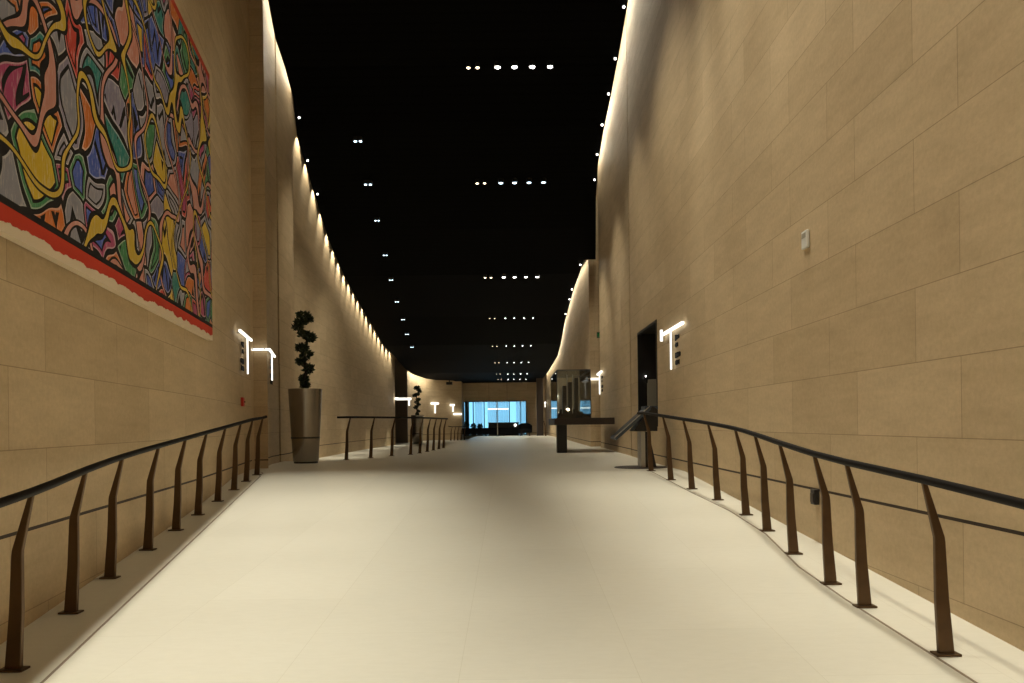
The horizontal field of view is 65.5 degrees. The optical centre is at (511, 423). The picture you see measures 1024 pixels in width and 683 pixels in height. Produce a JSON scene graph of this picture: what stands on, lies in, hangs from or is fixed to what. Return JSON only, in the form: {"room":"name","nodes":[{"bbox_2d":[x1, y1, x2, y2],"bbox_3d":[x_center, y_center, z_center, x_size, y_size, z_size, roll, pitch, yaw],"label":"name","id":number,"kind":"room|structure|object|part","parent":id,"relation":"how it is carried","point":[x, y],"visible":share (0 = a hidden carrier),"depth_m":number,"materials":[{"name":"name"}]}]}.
{"room":"theater lobby corridor","nodes":[
{"label":"theater lobby corridor","id":0,"kind":"room"},
{"bbox_2d":[0,0,251,644],"bbox_3d":[-3.414,-4.559,5.910,0.428,13.000,18.129,-1,0,-10],"label":"wall","id":1,"kind":"structure","parent":0,"point":[89,375],"depth_m":6.71,"materials":[{"name":"stone"}]},
{"bbox_2d":[0,0,212,340],"bbox_3d":[-3.219,-2.791,6.117,0.100,3.420,8.338,-1,0,-10],"label":"painting","id":2,"kind":"object","parent":1,"relation":"attached to","point":[105,165],"visible":1,"depth_m":6.38,"materials":[{"name":"multicoloured paint"}]},
{"bbox_2d":[241,397,245,405],"bbox_3d":[-4.557,-0.374,13.507,0.067,0.150,0.180,-1,0,-11],"label":"fire alarm","id":3,"kind":"object","parent":1,"relation":"attached to","point":[243,402],"visible":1,"depth_m":13.42,"materials":[{"name":"red plastic"}]},
{"bbox_2d":[237,329,251,373],"bbox_3d":[-4.560,-1.194,13.560,0.093,0.658,1.530,-1,0,-11],"label":"light","id":4,"kind":"object","parent":1,"relation":"attached to","point":[240,330],"visible":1,"depth_m":13.57,"materials":[{"name":"silver metal"}]},
{"bbox_3d":[-4.572,-1.174,13.766,0.022,0.620,0.022,-1,0,0],"label":"stem","id":5,"kind":"part","parent":4,"relation":"part of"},
{"bbox_2d":[246,0,254,468],"bbox_3d":[-5.290,-4.886,14.950,0.740,12.300,0.700,-1,0,0],"label":"wall","id":6,"kind":"structure","parent":0,"point":[247,1],"depth_m":14.93,"materials":[{"name":"stone"}]},
{"bbox_2d":[249,0,279,467],"bbox_3d":[-4.995,-4.889,16.248,0.600,12.300,2.514,-1,0,-2],"label":"wall","id":7,"kind":"structure","parent":0,"point":[261,31],"depth_m":15.00,"materials":[{"name":"stone"}]},
{"bbox_2d":[251,348,275,384],"bbox_3d":[-4.729,-1.104,15.675,0.405,0.623,1.659,-1,0,0],"label":"light","id":8,"kind":"object","parent":7,"relation":"attached to","point":[272,355],"visible":0.98,"depth_m":15.59,"materials":[{"name":"silver metal"}]},
{"bbox_3d":[-4.704,-1.113,15.600,0.022,0.520,0.022,-1,0,0],"label":"stem","id":9,"kind":"part","parent":8,"relation":"part of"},
{"bbox_2d":[274,34,294,461],"bbox_3d":[-5.717,-4.881,19.515,0.809,12.300,3.831,-1,0,-22],"label":"wall","id":10,"kind":"structure","parent":0,"point":[283,93],"depth_m":18.31,"materials":[{"name":"stone"}]},
{"bbox_2d":[292,95,394,457],"bbox_3d":[-6.465,-4.872,30.504,0.490,12.300,23.012,-1,0,0],"label":"wall","id":11,"kind":"structure","parent":0,"point":[354,371],"depth_m":28.36,"materials":[{"name":"stone"}]},
{"bbox_2d":[395,397,410,405],"bbox_3d":[-5.738,-1.180,41.957,0.796,0.420,0.718,-1,0,0],"label":"light","id":12,"kind":"object","parent":11,"relation":"attached to","point":[396,398],"visible":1,"depth_m":42.17,"materials":[{"name":"silver metal"}]},
{"bbox_2d":[319,439,466,460],"bbox_3d":[-4.831,1.619,37.650,5.100,1.080,39.700,-1,0,0],"label":"floor","id":13,"kind":"structure","parent":0,"point":[399,449],"depth_m":31.46,"materials":[{"name":"beige stone"}]},
{"bbox_2d":[337,416,447,459],"bbox_3d":[-2.729,0.311,22.451,0.857,1.005,8.954,-1,0,11],"label":"railing","id":14,"kind":"object","parent":13,"relation":"on","point":[350,417],"visible":0.94,"depth_m":21.06,"materials":[{"name":"brown metal"}]},
{"bbox_3d":[-3.778,0.343,18.300,0.159,0.965,0.030,-1,0,0],"label":"post","id":15,"kind":"part","parent":14,"relation":"part of","materials":[{"name":"brown metal"}]},
{"bbox_3d":[-3.378,0.339,19.200,0.159,0.965,0.030,-1,0,0],"label":"post","id":16,"kind":"part","parent":14,"relation":"part of","materials":[{"name":"brown metal"}]},
{"bbox_3d":[-2.704,-0.168,22.440,0.815,0.048,8.955,-1,0,12],"label":"handrail","id":17,"kind":"part","parent":14,"relation":"part of","materials":[{"name":"black metal"}]},
{"bbox_3d":[-3.038,0.334,20.300,0.159,0.965,0.030,-1,0,0],"label":"post","id":18,"kind":"part","parent":14,"relation":"part of","materials":[{"name":"brown metal"}]},
{"bbox_3d":[-2.658,0.330,21.100,0.159,0.965,0.030,-1,0,0],"label":"post","id":19,"kind":"part","parent":14,"relation":"part of","materials":[{"name":"brown metal"}]},
{"bbox_3d":[-2.518,0.328,22.000,0.159,0.965,0.030,-1,0,0],"label":"post","id":20,"kind":"part","parent":14,"relation":"part of","materials":[{"name":"brown metal"}]},
{"bbox_3d":[-2.438,0.327,23.200,0.159,0.965,0.030,-1,0,0],"label":"post","id":21,"kind":"part","parent":14,"relation":"part of","materials":[{"name":"brown metal"}]},
{"bbox_3d":[-2.378,0.326,24.400,0.159,0.965,0.030,-1,0,0],"label":"post","id":22,"kind":"part","parent":14,"relation":"part of","materials":[{"name":"brown metal"}]},
{"bbox_3d":[-2.318,0.326,25.600,0.159,0.965,0.030,-1,0,0],"label":"post","id":23,"kind":"part","parent":14,"relation":"part of","materials":[{"name":"brown metal"}]},
{"bbox_3d":[-2.258,0.325,26.600,0.159,0.965,0.030,-1,0,0],"label":"post","id":24,"kind":"part","parent":14,"relation":"part of","materials":[{"name":"brown metal"}]},
{"bbox_2d":[411,385,423,442],"bbox_3d":[-5.307,-0.549,44.600,0.710,3.268,0.710,-1,0,0],"label":"potted tree","id":25,"kind":"object","parent":13,"relation":"on","point":[417,422],"visible":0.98,"depth_m":44.42,"materials":[{"name":"brown plant"}]},
{"bbox_3d":[-5.300,0.018,44.600,0.710,1.027,0.710,-1,0,0],"label":"planter","id":26,"kind":"part","parent":25,"relation":"part of","materials":[{"name":"metal"}]},
{"bbox_3d":[-5.291,0.802,44.600,0.594,0.495,0.594,-1,0,0],"label":"planter","id":27,"kind":"part","parent":25,"relation":"part of","materials":[{"name":"metal"}]},
{"bbox_2d":[448,426,466,440],"bbox_3d":[-3.522,0.586,51.800,0.207,0.953,1.827,-1,0,35],"label":"railing","id":28,"kind":"object","parent":13,"relation":"on","point":[448,426],"visible":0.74,"depth_m":51.79,"materials":[{"name":"brown metal"}]},
{"bbox_2d":[394,356,407,442],"bbox_3d":[-6.700,-4.869,33.500,1.120,12.300,27.000,-1,0,0],"label":"wall","id":29,"kind":"structure","parent":0,"point":[401,406],"depth_m":46.30,"materials":[{"name":"brown"}]},
{"bbox_2d":[407,371,451,441],"bbox_3d":[-5.819,-4.879,50.742,1.306,12.300,7.576,-1,0,17],"label":"wall","id":30,"kind":"structure","parent":0,"point":[436,391],"depth_m":52.84,"materials":[{"name":"stone"}]},
{"bbox_2d":[268,0,627,382],"bbox_3d":[-1.648,-5.960,27.250,8.790,6.160,60.500,-1,0,0],"label":"ceiling","id":31,"kind":"structure","parent":0,"point":[394,75],"depth_m":20.46,"materials":[{"name":"black paint"}]},
{"bbox_2d":[353,136,362,141],"bbox_3d":[-3.806,-7.041,19.660,0.220,0.156,0.110,-1,0,0],"label":"recessed light","id":32,"kind":"object","parent":31,"relation":"in","point":[355,138],"visible":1,"depth_m":19.61,"materials":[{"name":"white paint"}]},
{"bbox_2d":[364,180,371,185],"bbox_3d":[-3.890,-6.523,21.500,0.220,0.156,0.110,-1,0,0],"label":"recessed light","id":33,"kind":"object","parent":31,"relation":"in","point":[366,182],"visible":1,"depth_m":21.44,"materials":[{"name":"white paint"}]},
{"bbox_2d":[466,62,470,68],"bbox_3d":[-0.956,-7.867,17.450,0.097,0.158,0.097,-1,0,0],"label":"recessed light","id":34,"kind":"object","parent":31,"relation":"in","point":[468,64],"visible":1,"depth_m":17.42,"materials":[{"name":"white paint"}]},
{"bbox_2d":[475,62,479,68],"bbox_3d":[-0.756,-7.869,17.450,0.097,0.158,0.097,-1,0,0],"label":"recessed light","id":35,"kind":"object","parent":31,"relation":"in","point":[477,64],"visible":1,"depth_m":17.42,"materials":[{"name":"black paint"}]},
{"bbox_2d":[494,61,500,68],"bbox_3d":[-0.316,-7.875,17.450,0.148,0.158,0.148,-1,0,0],"label":"recessed light","id":36,"kind":"object","parent":31,"relation":"in","point":[497,64],"visible":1,"depth_m":17.40,"materials":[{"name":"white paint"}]},
{"bbox_2d":[498,178,503,183],"bbox_3d":[-0.300,-6.566,21.500,0.148,0.158,0.148,-1,0,0],"label":"recessed light","id":37,"kind":"object","parent":31,"relation":"in","point":[500,180],"visible":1,"depth_m":21.45,"materials":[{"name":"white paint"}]},
{"bbox_2d":[511,60,517,68],"bbox_3d":[0.054,-7.879,17.450,0.148,0.158,0.148,-1,0,0],"label":"recessed light","id":38,"kind":"object","parent":31,"relation":"in","point":[514,64],"visible":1,"depth_m":17.39,"materials":[{"name":"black paint"}]},
{"bbox_2d":[512,178,516,183],"bbox_3d":[0.070,-6.571,21.500,0.148,0.158,0.148,-1,0,0],"label":"recessed light","id":39,"kind":"object","parent":31,"relation":"in","point":[514,180],"visible":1,"depth_m":21.45,"materials":[{"name":"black paint"}]},
{"bbox_2d":[526,178,531,183],"bbox_3d":[0.460,-6.575,21.500,0.148,0.158,0.148,-1,0,0],"label":"recessed light","id":40,"kind":"object","parent":31,"relation":"in","point":[528,180],"visible":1,"depth_m":21.45,"materials":[{"name":"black paint"}]},
{"bbox_2d":[529,60,535,68],"bbox_3d":[0.444,-7.884,17.450,0.148,0.158,0.148,-1,0,0],"label":"recessed light","id":41,"kind":"object","parent":31,"relation":"in","point":[532,64],"visible":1,"depth_m":17.39,"materials":[{"name":"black paint"}]},
{"bbox_2d":[547,60,552,67],"bbox_3d":[0.834,-7.889,17.450,0.148,0.158,0.148,-1,0,0],"label":"recessed light","id":42,"kind":"object","parent":31,"relation":"in","point":[549,62],"visible":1,"depth_m":17.40,"materials":[{"name":"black paint"}]},
{"bbox_2d":[451,380,463,439],"bbox_3d":[-3.881,-4.903,55.100,0.801,12.300,2.200,-1,0,0],"label":"wall","id":43,"kind":"structure","parent":0,"point":[457,387],"depth_m":54.17,"materials":[{"name":"stone"}]},
{"bbox_2d":[463,376,545,438],"bbox_3d":[-0.604,-4.443,56.150,6.300,13.300,0.300,-1,0,0],"label":"wall","id":44,"kind":"structure","parent":0,"point":[512,391],"depth_m":56.00,"materials":[{"name":"stone"}]},
{"bbox_2d":[465,401,468,421],"bbox_3d":[-3.155,-0.395,55.850,0.340,2.367,0.078,-1,0,0],"label":"curtain","id":45,"kind":"object","parent":44,"relation":"hanging from","point":[467,402],"visible":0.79,"depth_m":55.85,"materials":[{"name":"blue fabric"}]},
{"bbox_2d":[463,401,526,435],"bbox_3d":[-1.190,-0.406,56.040,4.430,2.400,0.120,-1,0,0],"label":"window","id":46,"kind":"structure","parent":44,"relation":"in","point":[469,401],"depth_m":56.01,"materials":[{"name":"blue"}]},
{"bbox_2d":[0,435,1023,682],"bbox_3d":[-1.382,1.457,27.150,11.600,1.320,60.700,-1,0,0],"label":"floor","id":47,"kind":"structure","parent":0,"point":[510,558],"depth_m":5.52,"materials":[{"name":"beige stone"}]},
{"bbox_2d":[0,415,266,672],"bbox_3d":[-3.153,0.628,7.123,0.359,1.565,12.054,-1,0,-10],"label":"railing","id":48,"kind":"object","parent":47,"relation":"on","point":[14,645],"visible":1,"depth_m":5.60,"materials":[{"name":"brown metal"}]},
{"bbox_3d":[-2.605,1.281,4.160,0.130,0.012,0.080,-1,0,0],"label":"plate","id":49,"kind":"part","parent":48,"relation":"part of","materials":[{"name":"brown metal"}]},
{"bbox_3d":[-2.572,0.829,4.160,0.159,0.915,0.030,-1,0,0],"label":"post","id":50,"kind":"part","parent":48,"relation":"part of","materials":[{"name":"brown metal"}]},
{"bbox_3d":[-2.875,1.226,5.190,0.130,0.012,0.080,-1,0,0],"label":"plate","id":51,"kind":"part","parent":48,"relation":"part of","materials":[{"name":"brown metal"}]},
{"bbox_3d":[-2.842,0.774,5.190,0.159,0.915,0.030,-1,0,0],"label":"post","id":52,"kind":"part","parent":48,"relation":"part of","materials":[{"name":"brown metal"}]},
{"bbox_3d":[-3.086,1.177,6.110,0.130,0.012,0.080,-1,0,0],"label":"plate","id":53,"kind":"part","parent":48,"relation":"part of","materials":[{"name":"brown metal"}]},
{"bbox_3d":[-3.053,0.725,6.110,0.159,0.915,0.030,-1,0,0],"label":"post","id":54,"kind":"part","parent":48,"relation":"part of","materials":[{"name":"brown metal"}]},
{"bbox_3d":[-3.092,0.199,7.134,0.202,0.709,12.054,-1,0,-10],"label":"handrail","id":55,"kind":"part","parent":48,"relation":"part of","materials":[{"name":"black metal"}]},
{"bbox_3d":[-3.257,1.121,7.120,0.130,0.012,0.080,-1,0,0],"label":"plate","id":56,"kind":"part","parent":48,"relation":"part of","materials":[{"name":"brown metal"}]},
{"bbox_3d":[-3.224,0.670,7.120,0.159,0.915,0.030,-1,0,0],"label":"post","id":57,"kind":"part","parent":48,"relation":"part of","materials":[{"name":"brown metal"}]},
{"bbox_3d":[-3.364,0.619,8.050,0.159,0.915,0.030,-1,0,0],"label":"post","id":58,"kind":"part","parent":48,"relation":"part of","materials":[{"name":"brown metal"}]},
{"bbox_3d":[-3.505,0.569,8.970,0.159,0.915,0.030,-1,0,0],"label":"post","id":59,"kind":"part","parent":48,"relation":"part of","materials":[{"name":"brown metal"}]},
{"bbox_3d":[-3.655,0.513,9.980,0.159,0.915,0.030,-1,0,0],"label":"post","id":60,"kind":"part","parent":48,"relation":"part of","materials":[{"name":"brown metal"}]},
{"bbox_3d":[-3.816,0.457,11.020,0.159,0.915,0.030,-1,0,0],"label":"post","id":61,"kind":"part","parent":48,"relation":"part of","materials":[{"name":"brown metal"}]},
{"bbox_3d":[-3.957,0.406,11.950,0.159,0.915,0.030,-1,0,0],"label":"post","id":62,"kind":"part","parent":48,"relation":"part of","materials":[{"name":"brown metal"}]},
{"bbox_3d":[-4.117,0.373,12.950,0.159,0.915,0.030,-1,0,0],"label":"post","id":63,"kind":"part","parent":48,"relation":"part of","materials":[{"name":"brown metal"}]},
{"bbox_2d":[40,472,262,682],"bbox_3d":[-2.959,1.161,7.162,0.142,0.693,13.565,-1,0,-11],"label":"trim","id":64,"kind":"structure","parent":47,"relation":"attached to","point":[159,571],"depth_m":5.37,"materials":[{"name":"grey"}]},
{"bbox_2d":[288,310,321,463],"bbox_3d":[-4.420,-0.803,17.000,0.710,3.273,0.710,-1,0,0],"label":"potted tree","id":65,"kind":"object","parent":47,"relation":"on","point":[304,401],"visible":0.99,"depth_m":16.79,"materials":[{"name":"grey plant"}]},
{"bbox_3d":[-4.413,-0.233,17.000,0.710,1.027,0.710,-1,0,0],"label":"planter","id":66,"kind":"part","parent":65,"relation":"part of","materials":[{"name":"metal"}]},
{"bbox_3d":[-4.404,0.551,17.000,0.594,0.495,0.594,-1,0,0],"label":"planter","id":67,"kind":"part","parent":65,"relation":"part of","materials":[{"name":"metal"}]},
{"bbox_2d":[463,421,469,435],"bbox_3d":[-3.118,0.291,54.810,0.462,1.055,0.503,-1,0,0],"label":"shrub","id":68,"kind":"object","parent":47,"relation":"on","point":[467,424],"visible":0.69,"depth_m":54.77,"materials":[{"name":"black plant"}]},
{"bbox_2d":[470,423,476,435],"bbox_3d":[-2.655,0.349,54.805,0.473,0.926,0.471,-1,0,0],"label":"shrub","id":69,"kind":"object","parent":47,"relation":"on","point":[473,425],"visible":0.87,"depth_m":54.72,"materials":[{"name":"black plant"}]},
{"bbox_2d":[474,401,482,427],"bbox_3d":[-2.330,-0.405,55.850,0.590,2.367,0.060,-1,0,0],"label":"curtain","id":70,"kind":"object","parent":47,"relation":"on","point":[478,404],"visible":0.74,"depth_m":55.85,"materials":[{"name":"blue fabric"}]},
{"bbox_2d":[477,423,482,435],"bbox_3d":[-2.193,0.368,54.806,0.491,0.877,0.486,-1,0,0],"label":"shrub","id":71,"kind":"object","parent":47,"relation":"on","point":[479,425],"visible":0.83,"depth_m":54.70,"materials":[{"name":"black plant"}]},
{"bbox_2d":[462,427,524,435],"bbox_3d":[-1.244,0.525,53.550,4.200,0.540,0.700,-1,0,0],"label":"bench","id":72,"kind":"object","parent":47,"relation":"on","point":[485,431],"visible":0.8,"depth_m":53.20,"materials":[{"name":"black fabric"}]},
{"bbox_2d":[487,401,507,434],"bbox_3d":[-0.980,-0.422,55.850,1.490,2.367,0.060,-1,0,0],"label":"window","id":73,"kind":"structure","parent":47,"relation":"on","point":[502,413],"depth_m":55.85,"materials":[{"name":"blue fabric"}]},
{"bbox_2d":[497,402,497,435],"bbox_3d":[-0.934,-0.309,51.000,0.240,2.200,0.240,-1,0,0],"label":"slim pole","id":74,"kind":"object","parent":47,"relation":"on","point":[497,402],"visible":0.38,"depth_m":50.98,"materials":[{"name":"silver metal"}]},
{"bbox_2d":[489,422,518,435],"bbox_3d":[-0.571,0.337,54.550,2.130,0.900,0.780,-1,0,0],"label":"block","id":75,"kind":"object","parent":47,"relation":"on","point":[491,424],"visible":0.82,"depth_m":54.20,"materials":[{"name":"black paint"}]},
{"bbox_2d":[516,401,525,434],"bbox_3d":[0.620,-0.441,55.850,0.690,2.367,0.060,-1,0,0],"label":"curtain","id":76,"kind":"object","parent":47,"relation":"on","point":[520,405],"visible":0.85,"depth_m":55.85,"materials":[{"name":"blue fabric"}]},
{"bbox_2d":[518,423,531,435],"bbox_3d":[0.854,0.350,52.245,0.960,0.840,0.790,-1,0,0],"label":"armchair","id":77,"kind":"object","parent":47,"relation":"on","point":[523,427],"visible":1,"depth_m":52.29,"materials":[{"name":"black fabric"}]},
{"bbox_3d":[0.856,0.455,52.175,0.760,0.270,0.650,-1,0,0],"label":"seat","id":78,"kind":"part","parent":77,"relation":"part of","materials":[{"name":"black fabric"}]},
{"bbox_2d":[536,378,543,435],"bbox_3d":[1.826,-1.144,52.210,0.460,3.804,0.460,-1,0,0],"label":"column","id":79,"kind":"structure","parent":47,"relation":"on","point":[539,381],"depth_m":51.99,"materials":[{"name":"brown"}]},
{"bbox_2d":[549,417,614,452],"bbox_3d":[1.919,0.297,22.700,1.590,0.920,3.400,-1,0,0],"label":"table","id":80,"kind":"object","parent":47,"relation":"on","point":[561,424],"depth_m":21.00,"materials":[{"name":"brown wood"}]},
{"bbox_3d":[1.325,0.394,21.275,0.260,0.740,0.450,-1,0,0],"label":"leg","id":81,"kind":"part","parent":80,"relation":"part of","materials":[{"name":"black paint"}]},
{"bbox_2d":[551,369,590,418],"bbox_3d":[1.635,-0.801,22.675,0.904,1.282,3.264,-1,0,0],"label":"glass display case","id":82,"kind":"object","parent":80,"relation":"on","point":[584,374],"visible":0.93,"depth_m":22.10,"materials":[{"name":"clear glass"}]},
{"bbox_3d":[1.196,-0.790,22.675,0.012,1.270,3.226,-1,0,0],"label":"glass pane","id":83,"kind":"part","parent":82,"relation":"part of","materials":[{"name":"clear glass"}]},
{"bbox_2d":[559,375,583,413],"bbox_3d":[1.615,-0.810,22.225,0.690,1.100,1.150,-1,0,0],"label":"model","id":84,"kind":"object","parent":82,"relation":"on","point":[569,406],"visible":1,"depth_m":22.04},
{"bbox_3d":[1.520,-0.824,21.980,0.032,1.070,0.030,-1,0,0],"label":"rod","id":85,"kind":"part","parent":84,"relation":"part of","materials":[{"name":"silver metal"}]},
{"bbox_3d":[1.680,-0.826,21.980,0.032,1.070,0.030,-1,0,0],"label":"rod","id":86,"kind":"part","parent":84,"relation":"part of","materials":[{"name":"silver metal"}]},
{"bbox_3d":[1.628,-1.436,22.675,0.890,0.012,3.250,-1,0,0],"label":"glass lid","id":87,"kind":"part","parent":82,"relation":"part of","materials":[{"name":"clear glass"}]},
{"bbox_3d":[2.074,-0.800,22.675,0.012,1.270,3.226,-1,0,0],"label":"glass pane","id":88,"kind":"part","parent":82,"relation":"part of","materials":[{"name":"clear glass"}]},
{"bbox_2d":[549,417,614,424],"bbox_3d":[1.914,-0.073,22.700,1.590,0.180,3.400,-1,0,0],"label":"countertop","id":89,"kind":"structure","parent":80,"relation":"on","point":[554,421],"depth_m":21.00,"materials":[{"name":"brown"}]},
{"bbox_2d":[610,406,666,468],"bbox_3d":[2.213,0.223,13.800,0.960,1.060,0.920,-1,0,0],"label":"stand","id":90,"kind":"object","parent":47,"relation":"on","point":[637,421],"visible":0.88,"depth_m":13.64,"materials":[{"name":"brown"}]},
{"bbox_3d":[2.239,0.747,13.800,0.920,0.012,0.920,-1,0,0],"label":"floor plate","id":91,"kind":"part","parent":90,"relation":"part of","materials":[{"name":"brown"}]},
{"bbox_3d":[2.248,0.437,13.830,0.075,0.608,0.380,-1,0,0],"label":"leg panel","id":92,"kind":"part","parent":90,"relation":"part of","materials":[{"name":"silver metal"}]},
{"bbox_2d":[641,406,657,409],"bbox_3d":[2.387,-0.279,13.825,0.220,0.060,0.450,-1,0,0],"label":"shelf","id":93,"kind":"object","parent":90,"relation":"attached to","point":[643,407],"depth_m":13.60,"materials":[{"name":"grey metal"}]},
{"bbox_3d":[2.381,0.435,13.830,0.190,0.608,0.380,-1,0,0],"label":"leg","id":94,"kind":"part","parent":90,"relation":"part of","materials":[{"name":"black paint"}]},
{"bbox_2d":[651,471,977,682],"bbox_3d":[2.304,1.097,6.750,0.236,0.693,12.500,-1,0,0],"label":"trim","id":95,"kind":"structure","parent":47,"relation":"attached to","point":[779,547],"depth_m":5.21,"materials":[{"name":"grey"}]},
{"bbox_2d":[637,412,1023,656],"bbox_3d":[2.318,0.569,7.150,0.508,1.542,11.904,-1,0,0],"label":"railing","id":96,"kind":"object","parent":47,"relation":"on","point":[943,624],"visible":1,"depth_m":5.13,"materials":[{"name":"brown metal"}]},
{"bbox_3d":[2.185,0.296,12.750,0.159,0.915,0.030,-1,0,0],"label":"post","id":97,"kind":"part","parent":96,"relation":"part of","materials":[{"name":"brown metal"}]},
{"bbox_3d":[2.256,0.354,11.520,0.159,0.915,0.030,-1,0,0],"label":"post","id":98,"kind":"part","parent":96,"relation":"part of","materials":[{"name":"brown metal"}]},
{"bbox_3d":[2.347,0.407,10.570,0.159,0.915,0.030,-1,0,0],"label":"post","id":99,"kind":"part","parent":96,"relation":"part of","materials":[{"name":"brown metal"}]},
{"bbox_3d":[2.437,0.460,9.600,0.159,0.915,0.030,-1,0,0],"label":"post","id":100,"kind":"part","parent":96,"relation":"part of","materials":[{"name":"brown metal"}]},
{"bbox_3d":[2.468,0.520,8.540,0.159,0.915,0.030,-1,0,0],"label":"post","id":101,"kind":"part","parent":96,"relation":"part of","materials":[{"name":"brown metal"}]},
{"bbox_3d":[2.409,0.571,7.650,0.159,0.915,0.030,-1,0,0],"label":"post","id":102,"kind":"part","parent":96,"relation":"part of","materials":[{"name":"brown metal"}]},
{"bbox_3d":[2.309,0.629,6.650,0.159,0.915,0.030,-1,0,0],"label":"post","id":103,"kind":"part","parent":96,"relation":"part of","materials":[{"name":"brown metal"}]},
{"bbox_3d":[2.353,1.080,6.650,0.130,0.012,0.080,-1,0,0],"label":"plate","id":104,"kind":"part","parent":96,"relation":"part of","materials":[{"name":"brown metal"}]},
{"bbox_3d":[2.230,0.684,5.680,0.159,0.915,0.030,-1,0,0],"label":"post","id":105,"kind":"part","parent":96,"relation":"part of","materials":[{"name":"brown metal"}]},
{"bbox_3d":[2.267,0.143,7.151,0.327,0.689,11.905,-1,0,0],"label":"handrail","id":106,"kind":"part","parent":96,"relation":"part of","materials":[{"name":"black metal"}]},
{"bbox_3d":[2.274,1.135,5.680,0.130,0.012,0.080,-1,0,0],"label":"plate","id":107,"kind":"part","parent":96,"relation":"part of","materials":[{"name":"brown metal"}]},
{"bbox_3d":[2.220,0.717,5.110,0.159,0.915,0.030,-1,0,0],"label":"post","id":108,"kind":"part","parent":96,"relation":"part of","materials":[{"name":"brown metal"}]},
{"bbox_3d":[2.264,1.168,5.110,0.130,0.012,0.080,-1,0,0],"label":"plate","id":109,"kind":"part","parent":96,"relation":"part of","materials":[{"name":"brown metal"}]},
{"bbox_3d":[2.256,0.767,4.220,0.159,0.915,0.030,-1,0,0],"label":"post","id":110,"kind":"part","parent":96,"relation":"part of","materials":[{"name":"brown metal"}]},
{"bbox_3d":[2.300,1.218,4.220,0.130,0.012,0.080,-1,0,0],"label":"plate","id":111,"kind":"part","parent":96,"relation":"part of","materials":[{"name":"brown metal"}]},
{"bbox_2d":[545,190,599,446],"bbox_3d":[2.625,-4.982,41.277,0.411,12.300,29.856,-1,0,0],"label":"wall","id":112,"kind":"structure","parent":0,"point":[579,347],"depth_m":29.16,"materials":[{"name":"stone"}]},
{"bbox_2d":[597,173,600,445],"bbox_3d":[3.342,-4.991,26.510,0.995,12.300,0.300,-1,0,0],"label":"wall","id":113,"kind":"structure","parent":0,"point":[597,173],"depth_m":26.36,"materials":[{"name":"stone"}]},
{"bbox_2d":[598,11,631,455],"bbox_3d":[2.911,-4.986,22.334,0.646,12.300,7.558,-1,0,3],"label":"wall","id":114,"kind":"structure","parent":0,"point":[613,177],"depth_m":21.05,"materials":[{"name":"stone"}]},
{"bbox_2d":[597,371,602,393],"bbox_3d":[2.773,-1.283,25.000,0.103,0.698,1.401,-1,0,1],"label":"light","id":115,"kind":"object","parent":114,"relation":"attached to","point":[599,372],"visible":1,"depth_m":24.87,"materials":[{"name":"silver metal"}]},
{"bbox_2d":[626,0,1023,650],"bbox_3d":[2.834,-4.635,7.690,0.340,13.000,21.380,-1,0,0],"label":"wall","id":116,"kind":"structure","parent":0,"point":[891,132],"depth_m":6.42,"materials":[{"name":"stone"}]},
{"bbox_2d":[637,320,657,426],"bbox_3d":[3.096,-0.958,16.000,0.785,2.160,2.400,-1,0,0],"label":"doorway","id":117,"kind":"structure","parent":116,"relation":"in","point":[647,337],"depth_m":17.10,"materials":[{"name":"black"}]},
{"bbox_2d":[645,376,656,405],"bbox_3d":[3.023,-0.508,17.019,0.342,1.057,0.062,-1,0,0],"label":"panel","id":118,"kind":"object","parent":117,"relation":"attached to","point":[651,383],"visible":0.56,"depth_m":17.00,"materials":[{"name":"beige"}]},
{"bbox_2d":[660,321,683,368],"bbox_3d":[2.676,-1.288,13.220,0.106,0.750,1.741,-1,0,0],"label":"light","id":119,"kind":"object","parent":116,"relation":"attached to","point":[677,354],"visible":1,"depth_m":13.16,"materials":[{"name":"silver metal"}]},
{"bbox_3d":[2.655,-1.232,13.300,0.025,0.640,0.025,-1,0,0],"label":"stem","id":120,"kind":"part","parent":119,"relation":"part of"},
{"bbox_2d":[801,229,809,249],"bbox_3d":[2.678,-1.683,7.270,0.033,0.160,0.130,-1,0,0],"label":"wall thermostat","id":121,"kind":"object","parent":116,"relation":"attached to","point":[805,244],"visible":1,"depth_m":7.23,"materials":[{"name":"white plastic"}]},
{"bbox_2d":[810,489,818,504],"bbox_3d":[2.697,0.650,7.100,0.052,0.135,0.100,-1,0,0],"label":"outlet box","id":122,"kind":"object","parent":116,"relation":"attached to","point":[814,493],"visible":1,"depth_m":7.05,"materials":[{"name":"black paint"}]}
]}

